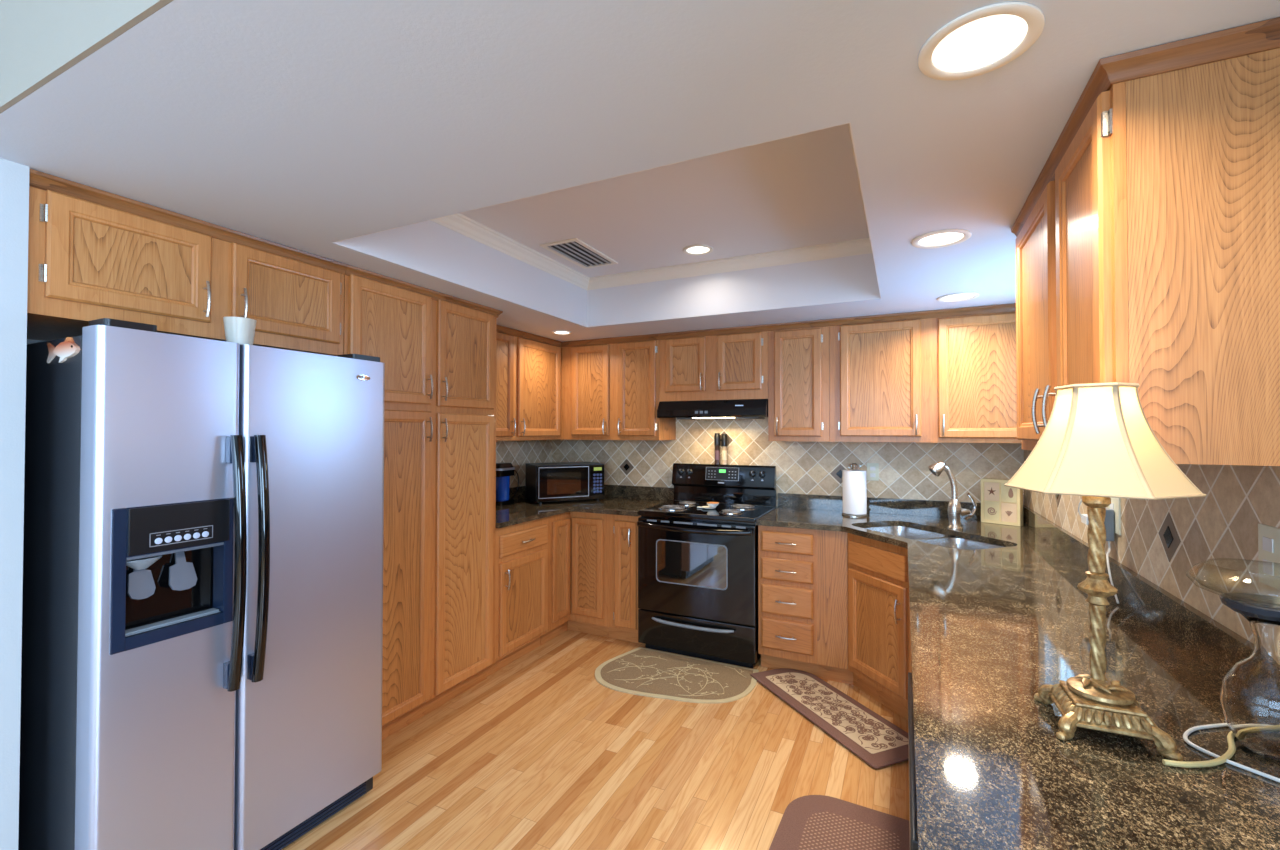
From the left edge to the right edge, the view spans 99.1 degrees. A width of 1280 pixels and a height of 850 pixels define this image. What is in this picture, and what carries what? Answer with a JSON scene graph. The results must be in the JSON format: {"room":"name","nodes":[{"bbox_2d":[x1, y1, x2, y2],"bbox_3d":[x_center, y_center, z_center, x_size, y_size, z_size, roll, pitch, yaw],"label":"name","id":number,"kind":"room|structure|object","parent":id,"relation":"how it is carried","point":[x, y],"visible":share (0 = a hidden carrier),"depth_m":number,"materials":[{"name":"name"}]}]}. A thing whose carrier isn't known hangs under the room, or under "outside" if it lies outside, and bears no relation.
{"room":"kitchen","nodes":[
{"label":"kitchen","id":0,"kind":"room"},
{"bbox_2d":[0,158,29,849],"bbox_3d":[-3.096,-0.071,-0.668,0.763,3.000,5.094,0,-1,26],"label":"wall","id":1,"kind":"structure","parent":0,"point":[14,177],"depth_m":1.43,"materials":[{"name":"grey paint"}]},
{"bbox_2d":[27,339,44,343],"bbox_3d":[-1.546,0.184,3.261,0.120,2.600,3.336,0,-1,26],"label":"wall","id":2,"kind":"structure","parent":0,"point":[29,341],"depth_m":1.92,"materials":[{"name":"grey paint"}]},
{"bbox_2d":[27,169,347,355],"bbox_3d":[-1.714,-0.491,2.022,0.663,0.386,0.936,0,-1,26],"label":"upper cabinet","id":3,"kind":"object","parent":2,"relation":"attached to","point":[94,254],"visible":0.93,"depth_m":1.76,"materials":[{"name":"brown wood"}]},
{"bbox_2d":[496,440,551,487],"bbox_3d":[-1.073,0.339,4.086,0.008,0.486,1.414,0,-1,26],"label":"tile backsplash","id":4,"kind":"structure","parent":2,"relation":"attached to","point":[518,453],"depth_m":4.34,"materials":[{"name":"tile"}]},
{"bbox_2d":[496,324,561,440],"bbox_3d":[-0.912,-0.273,4.013,0.368,0.766,1.418,0,-1,26],"label":"upper cabinet","id":5,"kind":"object","parent":2,"relation":"attached to","point":[528,365],"visible":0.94,"depth_m":3.90,"materials":[{"name":"brown wood"}]},
{"bbox_2d":[0,0,172,113],"bbox_3d":[0.528,-1.106,0.271,6.475,0.797,0.010,0,-1,26],"label":"wall","id":6,"kind":"structure","parent":0,"point":[40,40],"depth_m":1.09,"materials":[{"name":"beige paint"}]},
{"bbox_2d":[282,630,908,849],"bbox_3d":[0.193,1.486,-0.420,6.500,0.100,8.650,0,-1,26],"label":"floor","id":7,"kind":"structure","parent":0,"point":[538,754],"depth_m":2.33,"materials":[{"name":"brown wood"}]},
{"bbox_2d":[18,318,384,849],"bbox_3d":[-1.550,0.595,1.959,0.896,1.741,0.877,0,-1,26],"label":"refrigerator","id":8,"kind":"object","parent":7,"relation":"on","point":[202,595],"visible":1,"depth_m":1.61,"materials":[{"name":"grey metal"}]},
{"bbox_2d":[47,337,79,362],"bbox_3d":[-1.589,-0.206,1.499,0.202,0.068,0.012,0,-1,26],"label":"magnet","id":9,"kind":"object","parent":8,"relation":"attached to","point":[66,349],"visible":1,"depth_m":1.49,"materials":[{"name":"orange plastic"}]},
{"bbox_2d":[223,317,256,344],"bbox_3d":[-1.296,-0.299,1.766,0.090,0.085,0.090,0,-1,26],"label":"plastic cup","id":10,"kind":"object","parent":8,"relation":"on","point":[240,330],"visible":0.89,"depth_m":1.74,"materials":[{"name":"beige plastic"}]},
{"bbox_2d":[343,265,502,739],"bbox_3d":[-1.295,0.403,2.877,0.663,2.150,0.990,0,-1,26],"label":"pantry cabinet","id":11,"kind":"object","parent":7,"relation":"on","point":[437,350],"visible":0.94,"depth_m":2.75,"materials":[{"name":"brown wood"}]},
{"bbox_2d":[487,517,548,676],"bbox_3d":[-0.974,1.047,3.539,0.639,0.881,0.545,0,-1,26],"label":"base cabinet","id":12,"kind":"object","parent":7,"relation":"on","point":[522,549],"visible":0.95,"depth_m":3.39,"materials":[{"name":"brown wood"}]},
{"bbox_2d":[540,512,608,644],"bbox_3d":[-0.560,1.056,4.127,0.870,0.881,0.873,0,-1,26],"label":"base cabinet","id":13,"kind":"object","parent":7,"relation":"on","point":[576,559],"visible":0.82,"depth_m":3.82,"materials":[{"name":"brown wood"}]},
{"bbox_2d":[496,484,673,527],"bbox_3d":[-0.560,0.544,3.831,1.151,0.130,1.419,0,-1,26],"label":"countertop","id":14,"kind":"structure","parent":13,"relation":"on","point":[626,500],"depth_m":3.99,"materials":[{"name":"stone"}]},
{"bbox_2d":[496,463,518,505],"bbox_3d":[-0.987,0.431,4.080,0.149,0.300,0.358,0,-1,26],"label":"coffee maker","id":15,"kind":"object","parent":14,"relation":"on","point":[504,471],"visible":0.9,"depth_m":3.96,"materials":[{"name":"blue plastic"}]},
{"bbox_2d":[525,462,603,503],"bbox_3d":[-0.583,0.441,4.224,0.530,0.286,0.338,0,-1,-26],"label":"microwave","id":16,"kind":"object","parent":14,"relation":"on","point":[559,481],"visible":1,"depth_m":4.08,"materials":[{"name":"black metal"}]},
{"bbox_2d":[605,514,643,643],"bbox_3d":[-0.001,1.054,3.973,0.269,0.881,0.662,0,-1,26],"label":"base cabinet","id":17,"kind":"object","parent":7,"relation":"on","point":[621,531],"visible":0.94,"depth_m":3.71,"materials":[{"name":"brown wood"}]},
{"bbox_2d":[595,647,758,702],"bbox_3d":[0.198,1.480,3.215,0.928,0.010,0.601,0,-1,26],"label":"oval rug","id":18,"kind":"object","parent":7,"relation":"on","point":[641,671],"visible":1,"depth_m":3.19,"materials":[{"name":"beige fabric"}]},
{"bbox_2d":[637,463,775,667],"bbox_3d":[0.461,0.889,3.701,0.786,1.205,0.705,0,-1,26],"label":"stove","id":19,"kind":"object","parent":7,"relation":"on","point":[698,567],"visible":0.99,"depth_m":3.48,"materials":[{"name":"black metal"}]},
{"bbox_2d":[638,500,775,522],"bbox_3d":[0.474,0.578,3.732,0.786,0.040,0.607,0,-1,26],"label":"cooktop","id":20,"kind":"object","parent":19,"relation":"in","point":[674,510],"depth_m":3.60,"materials":[{"name":"black metal"}]},
{"bbox_2d":[697,502,718,508],"bbox_3d":[0.465,0.548,3.706,0.147,0.040,0.100,0,-1,-6],"label":"spoon rest","id":21,"kind":"object","parent":19,"relation":"on","point":[711,505],"visible":1,"depth_m":3.69,"materials":[{"name":"white ceramic"}]},
{"bbox_2d":[697,506,715,508],"bbox_3d":[0.453,0.562,3.713,0.130,0.011,0.100,0,-1,26],"label":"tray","id":22,"kind":"object","parent":21,"relation":"on","point":[705,507],"depth_m":3.71,"materials":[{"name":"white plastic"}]},
{"bbox_2d":[707,502,718,506],"bbox_3d":[0.496,0.542,3.709,0.085,0.028,0.085,0,-1,26],"label":"bowl","id":23,"kind":"object","parent":21,"relation":"on","point":[710,504],"depth_m":3.68,"materials":[{"name":"white ceramic"}]},
{"bbox_2d":[714,433,719,463],"bbox_3d":[0.571,0.175,4.031,0.045,0.230,0.045,0,-1,26],"label":"grinder","id":24,"kind":"object","parent":19,"relation":"on","point":[717,435],"visible":1,"depth_m":4.01,"materials":[{"name":"black plastic"}]},
{"bbox_2d":[714,445,719,463],"bbox_3d":[0.571,0.221,4.030,0.044,0.139,0.044,0,-1,26],"label":"jar","id":25,"kind":"object","parent":24,"relation":"on","point":[717,447],"depth_m":4.01,"materials":[{"name":"glass"}]},
{"bbox_2d":[722,434,727,464],"bbox_3d":[0.622,0.178,4.006,0.045,0.224,0.045,0,-1,26],"label":"grinder","id":26,"kind":"object","parent":19,"relation":"on","point":[724,436],"visible":1,"depth_m":3.99,"materials":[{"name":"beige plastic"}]},
{"bbox_2d":[722,446,727,464],"bbox_3d":[0.621,0.224,4.006,0.044,0.133,0.044,0,-1,26],"label":"jar","id":27,"kind":"object","parent":26,"relation":"on","point":[724,448],"depth_m":3.99,"materials":[{"name":"glass"}]},
{"bbox_2d":[758,525,818,676],"bbox_3d":[0.995,1.049,3.490,0.343,0.881,0.662,0,-1,26],"label":"base cabinet","id":28,"kind":"object","parent":7,"relation":"on","point":[787,557],"visible":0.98,"depth_m":3.23,"materials":[{"name":"brown wood"}]},
{"bbox_2d":[751,668,908,767],"bbox_3d":[0.988,1.465,2.835,0.350,0.014,0.968,0,-1,-21],"label":"mat","id":29,"kind":"object","parent":7,"relation":"on","point":[877,741],"visible":1,"depth_m":2.73,"materials":[{"name":"brown fabric"}]},
{"bbox_2d":[769,795,909,849],"bbox_3d":[0.597,1.458,1.674,0.460,0.014,0.970,0,-1,29],"label":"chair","id":30,"kind":"object","parent":7,"relation":"on","point":[809,822],"visible":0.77,"depth_m":1.97,"materials":[{"name":"brown fabric"}]},
{"bbox_2d":[817,530,908,720],"bbox_3d":[1.578,1.044,3.043,1.095,0.881,0.956,0,-1,26],"label":"base cabinet","id":31,"kind":"object","parent":7,"relation":"on","point":[863,583],"visible":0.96,"depth_m":2.95,"materials":[{"name":"brown wood"}]},
{"bbox_2d":[909,607,911,672],"bbox_3d":[1.257,1.027,1.838,0.619,0.881,1.490,0,-1,26],"label":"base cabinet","id":32,"kind":"object","parent":7,"relation":"on","point":[910,666],"visible":0.07,"depth_m":2.36,"materials":[{"name":"brown wood"}]},
{"bbox_2d":[756,493,1279,849],"bbox_3d":[0.832,0.520,1.906,1.444,0.130,3.669,0,-1,26],"label":"countertop","id":33,"kind":"structure","parent":32,"relation":"on","point":[991,627],"depth_m":1.08,"materials":[{"name":"stone"}]},
{"bbox_2d":[842,463,867,516],"bbox_3d":[1.371,0.410,3.486,0.156,0.332,0.156,0,-1,26],"label":"paper towel holder","id":34,"kind":"object","parent":33,"relation":"on","point":[854,481],"visible":1,"depth_m":3.43,"materials":[{"name":"white paper"}]},
{"bbox_2d":[865,526,1002,549],"bbox_3d":[1.503,0.686,2.862,0.424,0.172,0.788,0,-1,-19],"label":"sink","id":35,"kind":"object","parent":33,"relation":"in","point":[920,535],"visible":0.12,"depth_m":2.90,"materials":[{"name":"silver metal"}]},
{"bbox_2d":[928,461,976,529],"bbox_3d":[1.725,0.385,2.999,0.253,0.370,0.074,0,-1,11],"label":"kitchen faucet","id":36,"kind":"object","parent":33,"relation":"on","point":[955,511],"visible":1,"depth_m":2.99,"materials":[{"name":"silver metal"}]},
{"bbox_2d":[981,478,1022,525],"bbox_3d":[2.095,0.445,3.165,0.049,0.256,0.204,1,-1,-38],"label":"box","id":37,"kind":"object","parent":33,"relation":"on","point":[1000,503],"visible":0.93,"depth_m":3.15,"materials":[{"name":"beige ceramic"}]},
{"bbox_2d":[988,507,996,514],"bbox_3d":[2.054,0.503,3.183,0.001,0.044,0.048,1,-1,-38],"label":"picture","id":38,"kind":"object","parent":37,"relation":"attached to","point":[991,510],"depth_m":3.18},
{"bbox_2d":[1008,488,1012,497],"bbox_3d":[2.113,0.388,3.109,0.001,0.056,0.026,1,-1,-38],"label":"picture","id":39,"kind":"object","parent":37,"relation":"attached to","point":[1010,490],"depth_m":3.11},
{"bbox_2d":[1004,382,1235,767],"bbox_3d":[0.905,0.234,0.967,0.422,0.616,0.270,0,-1,26],"label":"table lamp","id":40,"kind":"object","parent":33,"relation":"on","point":[1097,443],"visible":1,"depth_m":0.95,"materials":[{"name":"beige fabric"}]},
{"bbox_2d":[1183,723,1279,782],"bbox_3d":[1.010,0.537,0.898,0.174,0.006,0.256,0,-1,26],"label":"cable","id":41,"kind":"object","parent":33,"relation":"on","point":[1190,730],"visible":0.77,"depth_m":0.90,"materials":[{"name":"white plastic"}]},
{"bbox_2d":[1219,593,1279,760],"bbox_3d":[1.040,0.389,0.904,0.191,0.303,0.191,0,-1,26],"label":"glass vase","id":42,"kind":"object","parent":33,"relation":"on","point":[1250,689],"visible":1,"depth_m":0.89,"materials":[{"name":"clear glass"}]},
{"bbox_2d":[1219,593,1279,621],"bbox_3d":[1.041,0.304,0.905,0.110,0.022,0.110,0,-1,26],"label":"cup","id":43,"kind":"object","parent":42,"relation":"on","point":[1254,607],"depth_m":0.92,"materials":[{"name":"glass"}]},
{"bbox_2d":[908,672,917,849],"bbox_3d":[0.793,1.018,0.893,0.630,0.871,0.601,0,-1,26],"label":"dishwasher","id":44,"kind":"object","parent":7,"relation":"on","point":[912,786],"visible":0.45,"depth_m":0.91,"materials":[{"name":"black metal"}]},
{"bbox_2d":[0,0,1279,341],"bbox_3d":[1.308,-1.108,1.879,6.475,0.847,3.565,0,-1,26],"label":"ceiling","id":45,"kind":"structure","parent":0,"point":[308,126],"depth_m":1.31,"materials":[{"name":"white paint"}]},
{"bbox_2d":[552,330,571,334],"bbox_3d":[-0.556,-0.656,3.880,0.144,0.006,0.144,0,-1,26],"label":"recessed light","id":46,"kind":"object","parent":45,"relation":"in","point":[559,332],"visible":1,"depth_m":3.87,"materials":[{"name":"white paint"}]},
{"bbox_2d":[539,238,617,268],"bbox_3d":[-0.342,-0.981,3.145,0.240,0.009,0.465,0,-1,26],"label":"ceiling vent","id":47,"kind":"object","parent":45,"relation":"in","point":[575,250],"visible":1,"depth_m":3.12,"materials":[{"name":"white metal"}]},
{"bbox_2d":[431,123,871,289],"bbox_3d":[0.062,-0.961,2.476,1.824,0.068,1.830,0,-1,26],"label":"trim","id":48,"kind":"structure","parent":45,"relation":"attached to","point":[459,223],"depth_m":3.12,"materials":[{"name":"white paint"}]},
{"bbox_2d":[683,245,712,254],"bbox_3d":[0.327,-0.983,3.068,0.170,0.006,0.170,0,-1,26],"label":"recessed light","id":49,"kind":"object","parent":45,"relation":"in","point":[692,249],"visible":1,"depth_m":3.06,"materials":[{"name":"white paint"}]},
{"bbox_2d":[912,229,971,248],"bbox_3d":[1.102,-0.680,1.998,0.192,0.006,0.192,0,-1,26],"label":"recessed light","id":50,"kind":"object","parent":45,"relation":"in","point":[948,237],"visible":1,"depth_m":1.99,"materials":[{"name":"white paint"}]},
{"bbox_2d":[937,292,978,301],"bbox_3d":[1.663,-0.667,2.854,0.192,0.006,0.192,0,-1,26],"label":"recessed light","id":51,"kind":"object","parent":45,"relation":"in","point":[955,297],"visible":1,"depth_m":2.85,"materials":[{"name":"white paint"}]},
{"bbox_2d":[918,2,1044,79],"bbox_3d":[0.618,-0.694,0.997,0.196,0.006,0.196,0,-1,26],"label":"recessed light","id":52,"kind":"object","parent":45,"relation":"in","point":[982,40],"visible":1,"depth_m":0.99,"materials":[{"name":"white paint"}]},
{"bbox_2d":[1104,507,1118,603],"bbox_3d":[1.537,0.416,1.777,0.045,0.267,0.251,0,-1,26],"label":"power adaptor","id":53,"kind":"object","parent":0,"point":[1109,519],"visible":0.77,"depth_m":1.82,"materials":[{"name":"grey plastic"}]},
{"bbox_3d":[0.788,0.198,4.039,3.641,2.600,0.100,0,-1,26],"label":"wall","id":54,"kind":"structure","parent":0,"visible":0},
{"bbox_2d":[561,334,675,439],"bbox_3d":[-0.185,-0.269,4.242,0.848,0.766,0.372,0,-1,26],"label":"upper cabinet","id":55,"kind":"object","parent":54,"relation":"attached to","point":[610,386],"visible":0.99,"depth_m":4.11,"materials":[{"name":"brown wood"}]},
{"bbox_2d":[657,399,767,419],"bbox_3d":[0.550,-0.105,3.885,0.776,0.123,0.372,0,-1,26],"label":"range hood","id":56,"kind":"object","parent":54,"relation":"attached to","point":[754,408],"visible":0.97,"depth_m":3.73,"materials":[{"name":"black metal"}]},
{"bbox_2d":[658,324,767,401],"bbox_3d":[0.549,-0.413,3.888,0.784,0.486,0.372,0,-1,26],"label":"upper cabinet","id":57,"kind":"object","parent":54,"relation":"attached to","point":[731,363],"visible":0.98,"depth_m":3.75,"materials":[{"name":"brown wood"}]},
{"bbox_2d":[552,418,1023,506],"bbox_3d":[0.763,0.190,3.988,3.399,0.786,0.012,0,-1,26],"label":"tile backsplash","id":58,"kind":"structure","parent":54,"relation":"attached to","point":[802,467],"depth_m":3.79,"materials":[{"name":"tile"}]},
{"bbox_2d":[867,463,878,480],"bbox_3d":[1.537,0.310,3.602,0.072,0.115,0.008,0,-1,26],"label":"wall outlet","id":59,"kind":"object","parent":58,"relation":"attached to","point":[872,468],"visible":0.99,"depth_m":3.60,"materials":[{"name":"beige plastic"}]},
{"bbox_2d":[870,467,874,476],"bbox_3d":[1.536,0.310,3.599,0.032,0.070,0.002,0,-1,26],"label":"socket","id":60,"kind":"object","parent":59,"relation":"attached to","point":[872,469],"depth_m":3.60,"materials":[{"name":"white plastic"}]},
{"bbox_2d":[767,319,829,441],"bbox_3d":[1.075,-0.276,3.631,0.384,0.766,0.372,0,-1,26],"label":"upper cabinet","id":61,"kind":"object","parent":54,"relation":"attached to","point":[798,352],"visible":0.99,"depth_m":3.50,"materials":[{"name":"brown wood"}]},
{"bbox_2d":[829,303,1021,442],"bbox_3d":[1.728,-0.279,3.314,1.068,0.766,0.372,0,-1,26],"label":"upper cabinet","id":62,"kind":"object","parent":54,"relation":"attached to","point":[943,375],"visible":0.94,"depth_m":3.19,"materials":[{"name":"brown wood"}]},
{"bbox_3d":[1.536,0.165,1.548,0.120,2.600,3.730,0,-1,26],"label":"wall","id":63,"kind":"structure","parent":0,"visible":0},
{"bbox_2d":[1011,17,1279,465],"bbox_3d":[1.206,-0.306,1.406,0.327,0.766,0.966,0,-1,26],"label":"upper cabinet","id":64,"kind":"object","parent":63,"relation":"attached to","point":[1147,242],"visible":0.81,"depth_m":1.01,"materials":[{"name":"brown wood"}]},
{"bbox_2d":[1024,450,1279,643],"bbox_3d":[1.485,0.308,1.593,0.012,0.486,3.670,0,-1,26],"label":"tile backsplash","id":65,"kind":"structure","parent":63,"relation":"attached to","point":[1197,550],"depth_m":1.30,"materials":[{"name":"tile"}]},
{"bbox_2d":[1106,497,1120,534],"bbox_3d":[1.599,0.299,1.843,0.008,0.125,0.125,0,-1,26],"label":"wall outlet","id":66,"kind":"object","parent":65,"relation":"attached to","point":[1115,505],"visible":0.48,"depth_m":1.81,"materials":[{"name":"beige plastic"}]},
{"bbox_2d":[1078,499,1088,524],"bbox_3d":[1.596,0.291,1.927,0.069,0.117,0.072,0,-1,26],"label":"charger","id":67,"kind":"object","parent":66,"relation":"attached to","point":[1084,517],"visible":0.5,"depth_m":1.94,"materials":[{"name":"white plastic"}]},
{"bbox_2d":[1258,524,1279,589],"bbox_3d":[1.214,0.253,1.050,0.008,0.115,0.072,0,-1,26],"label":"wall outlet","id":68,"kind":"object","parent":65,"relation":"attached to","point":[1268,536],"visible":1,"depth_m":1.05,"materials":[{"name":"beige plastic"}]},
{"bbox_2d":[1262,536,1273,575],"bbox_3d":[1.211,0.253,1.052,0.002,0.070,0.032,0,-1,26],"label":"socket","id":69,"kind":"object","parent":68,"relation":"attached to","point":[1267,541],"depth_m":1.05,"materials":[{"name":"white plastic"}]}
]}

